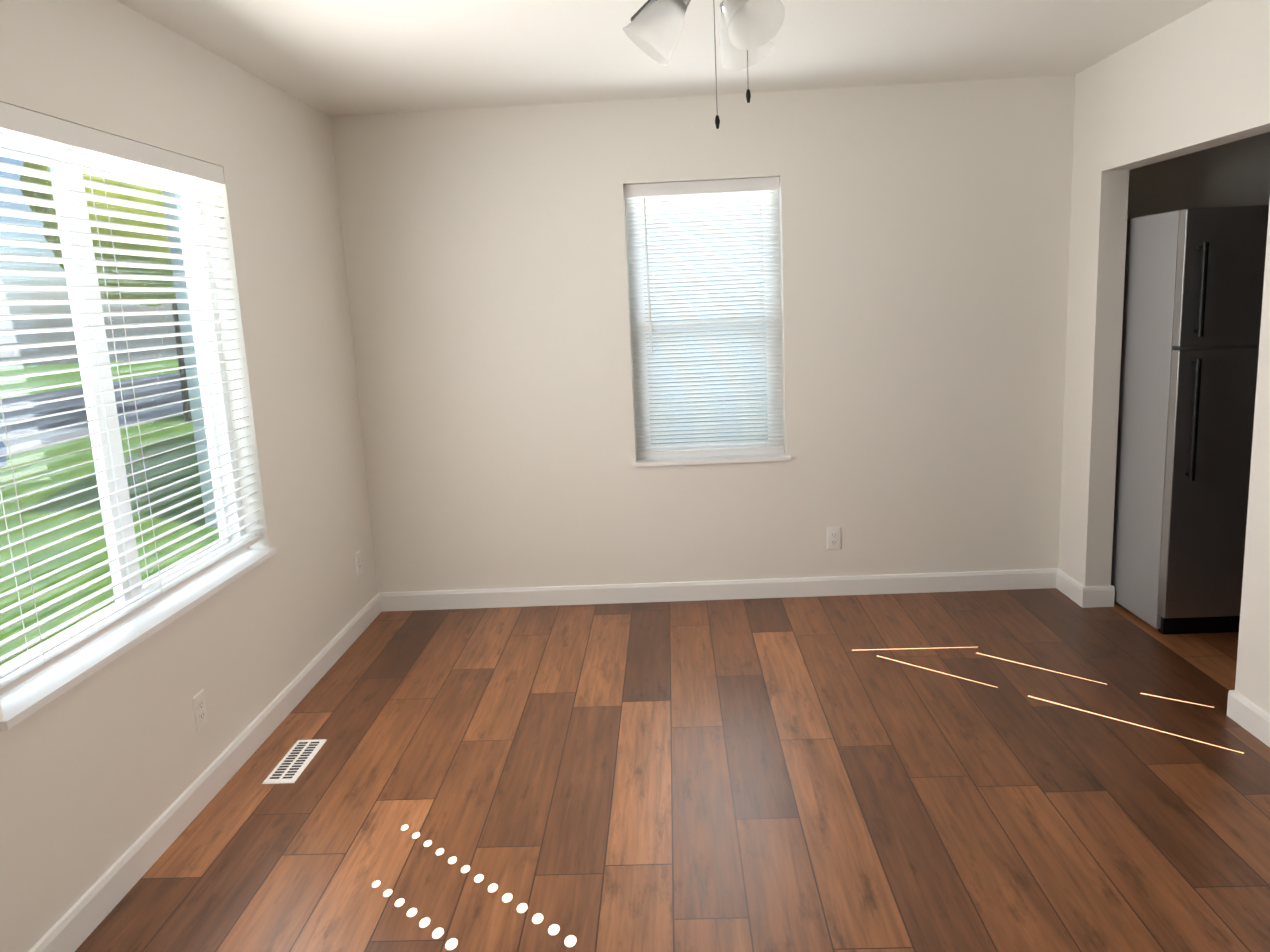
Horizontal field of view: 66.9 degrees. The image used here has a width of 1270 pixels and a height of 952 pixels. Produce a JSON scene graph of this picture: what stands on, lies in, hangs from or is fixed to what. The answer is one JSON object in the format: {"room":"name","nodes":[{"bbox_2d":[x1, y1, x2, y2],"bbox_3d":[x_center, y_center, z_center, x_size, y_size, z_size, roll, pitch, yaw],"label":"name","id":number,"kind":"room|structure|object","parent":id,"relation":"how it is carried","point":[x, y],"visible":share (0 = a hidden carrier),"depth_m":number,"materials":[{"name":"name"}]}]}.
{"room":"empty living room","nodes":[
{"label":"empty living room","id":0,"kind":"room"},
{"bbox_2d":[0,0,377,951],"bbox_3d":[-1.552,-0.063,2.458,0.160,2.470,5.120,-2,10,2],"label":"wall","id":1,"kind":"structure","parent":0,"point":[104,768],"depth_m":3.39,"materials":[{"name":"white paint"}]},
{"bbox_2d":[0,102,276,729],"bbox_3d":[-1.531,-0.263,2.833,0.177,1.436,1.550,-2,10,2],"label":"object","id":2,"kind":"object","parent":1,"relation":"attached to","point":[134,614],"visible":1,"depth_m":2.79,"materials":[{"name":"white plastic"}]},
{"bbox_2d":[192,689,207,731],"bbox_3d":[-1.409,0.760,3.116,0.008,0.116,0.072,-2,10,2],"label":"electrical outlet","id":3,"kind":"object","parent":1,"relation":"attached to","point":[200,710],"visible":1,"depth_m":3.11,"materials":[{"name":"white plastic"}]},
{"bbox_2d":[28,592,383,951],"bbox_3d":[-1.389,0.980,3.300,0.014,0.100,3.518,-2,10,2],"label":"baseboard","id":4,"kind":"structure","parent":1,"relation":"attached to","point":[92,908],"depth_m":2.99,"materials":[{"name":"white wood"}]},
{"bbox_2d":[355,550,361,576],"bbox_3d":[-1.358,0.430,4.727,0.008,0.116,0.072,-2,10,2],"label":"outlet","id":5,"kind":"object","parent":1,"relation":"attached to","point":[358,562],"visible":1,"depth_m":4.71,"materials":[{"name":"white plastic"}]},
{"bbox_2d":[116,0,1211,115],"bbox_3d":[1.754,-1.450,2.094,6.900,0.080,5.120,-2,10,2],"label":"ceiling","id":6,"kind":"structure","parent":0,"point":[341,57],"depth_m":3.60,"materials":[{"name":"white paint"}]},
{"bbox_2d":[623,0,784,128],"bbox_3d":[0.141,-1.060,2.163,0.983,0.561,1.015,-2,10,2],"label":"ceiling fan","id":7,"kind":"object","parent":6,"relation":"hanging from","point":[748,30],"visible":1,"depth_m":2.12,"materials":[{"name":"white metal"}]},
{"bbox_2d":[75,588,1269,951],"bbox_3d":[1.872,1.044,2.555,6.900,0.060,5.120,-2,10,2],"label":"floor","id":8,"kind":"structure","parent":0,"point":[791,774],"depth_m":3.03,"materials":[{"name":"brown wood"}]},
{"bbox_2d":[262,739,326,783],"bbox_3d":[-1.197,1.003,3.389,0.110,0.006,0.320,-2,10,2],"label":"floor vent","id":9,"kind":"object","parent":8,"relation":"in","point":[291,766],"visible":1,"depth_m":3.37,"materials":[{"name":"white metal"}]},
{"bbox_2d":[372,647,1241,949],"bbox_3d":[0.691,0.941,3.250,2.787,0.001,1.914,-2,10,2],"label":"floor markings","id":10,"kind":"object","parent":8,"relation":"on","point":[522,907],"depth_m":2.59,"materials":[{"name":"white paint"}]},
{"bbox_2d":[1111,205,1268,634],"bbox_3d":[2.624,-0.266,4.294,0.760,1.812,0.776,-2,10,2],"label":"fridge","id":11,"kind":"object","parent":8,"relation":"on","point":[1193,295],"visible":0.88,"depth_m":4.03,"materials":[{"name":"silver metal"}]},
{"bbox_2d":[331,75,1269,592],"bbox_3d":[1.971,-0.656,4.759,6.740,2.470,0.160,-2,10,2],"label":"wall","id":12,"kind":"structure","parent":0,"point":[925,237],"depth_m":4.72,"materials":[{"name":"white paint"}]},
{"bbox_2d":[624,177,790,466],"bbox_3d":[0.353,-0.753,4.779,0.795,1.374,0.177,-2,10,2],"label":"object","id":13,"kind":"object","parent":12,"relation":"attached to","point":[711,192],"visible":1,"depth_m":4.77,"materials":[{"name":"white plastic"}]},
{"bbox_2d":[384,568,1055,611],"bbox_3d":[0.421,0.589,4.952,3.470,0.100,0.014,-2,10,2],"label":"baseboard","id":14,"kind":"structure","parent":12,"relation":"attached to","point":[1026,578],"depth_m":4.94,"materials":[{"name":"white wood"}]},
{"bbox_2d":[827,527,840,549],"bbox_3d":[1.012,0.318,4.886,0.072,0.116,0.008,-2,10,2],"label":"electrical outlet","id":15,"kind":"object","parent":12,"relation":"attached to","point":[833,537],"visible":1,"depth_m":4.88,"materials":[{"name":"white plastic"}]},
{"bbox_2d":[1058,0,1269,713],"bbox_3d":[2.082,-0.205,2.295,0.120,2.470,4.840,-2,10,2],"label":"wall","id":16,"kind":"structure","parent":0,"point":[1198,79],"depth_m":3.97,"materials":[{"name":"white paint"}]},
{"bbox_2d":[1052,568,1091,607],"bbox_3d":[2.141,0.552,4.709,0.014,0.100,0.289,-2,10,2],"label":"baseboard","id":17,"kind":"structure","parent":16,"relation":"attached to","point":[1080,594],"depth_m":4.68,"materials":[{"name":"white wood"}]},
{"bbox_2d":[1092,586,1114,606],"bbox_3d":[2.265,0.543,4.724,0.034,0.100,0.329,-2,10,2],"label":"baseboard","id":18,"kind":"structure","parent":16,"relation":"attached to","point":[1102,596],"depth_m":4.56,"materials":[{"name":"white wood"}]},
{"bbox_2d":[1227,690,1269,746],"bbox_3d":[2.047,1.098,1.778,0.014,0.100,3.284,-2,10,2],"label":"baseboard","id":19,"kind":"structure","parent":16,"relation":"attached to","point":[1241,710],"depth_m":3.27,"materials":[{"name":"white wood"}]},
{"label":"outside","id":20,"kind":"structure","parent":0,"visible":0},
{"bbox_2d":[0,359,219,665],"bbox_3d":[-11.293,1.594,5.685,100.000,0.250,90.000,-2,10,2],"label":"ground","id":21,"kind":"structure","parent":20,"point":[23,563],"depth_m":12.27,"materials":[{"name":"green plant"}]},
{"bbox_2d":[0,441,6,466],"bbox_3d":[-8.796,-0.101,9.767,1.830,1.440,4.500,-2,10,2],"label":"car","id":22,"kind":"object","parent":21,"relation":"on","point":[3,459],"depth_m":11.92,"materials":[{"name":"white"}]},
{"bbox_2d":[20,161,191,420],"bbox_3d":[-9.185,-4.420,18.550,5.168,6.796,4.778,-2,10,2],"label":"tree","id":23,"kind":"object","parent":21,"relation":"on","point":[135,295],"depth_m":16.70,"materials":[{"name":"green plant"}]},
{"bbox_2d":[162,190,767,526],"bbox_3d":[1.818,-3.305,12.941,12.800,5.618,9.600,-2,10,2],"label":"house","id":24,"kind":"structure","parent":21,"relation":"on","point":[205,488],"depth_m":8.96,"materials":[{"name":"blue"}]}
]}

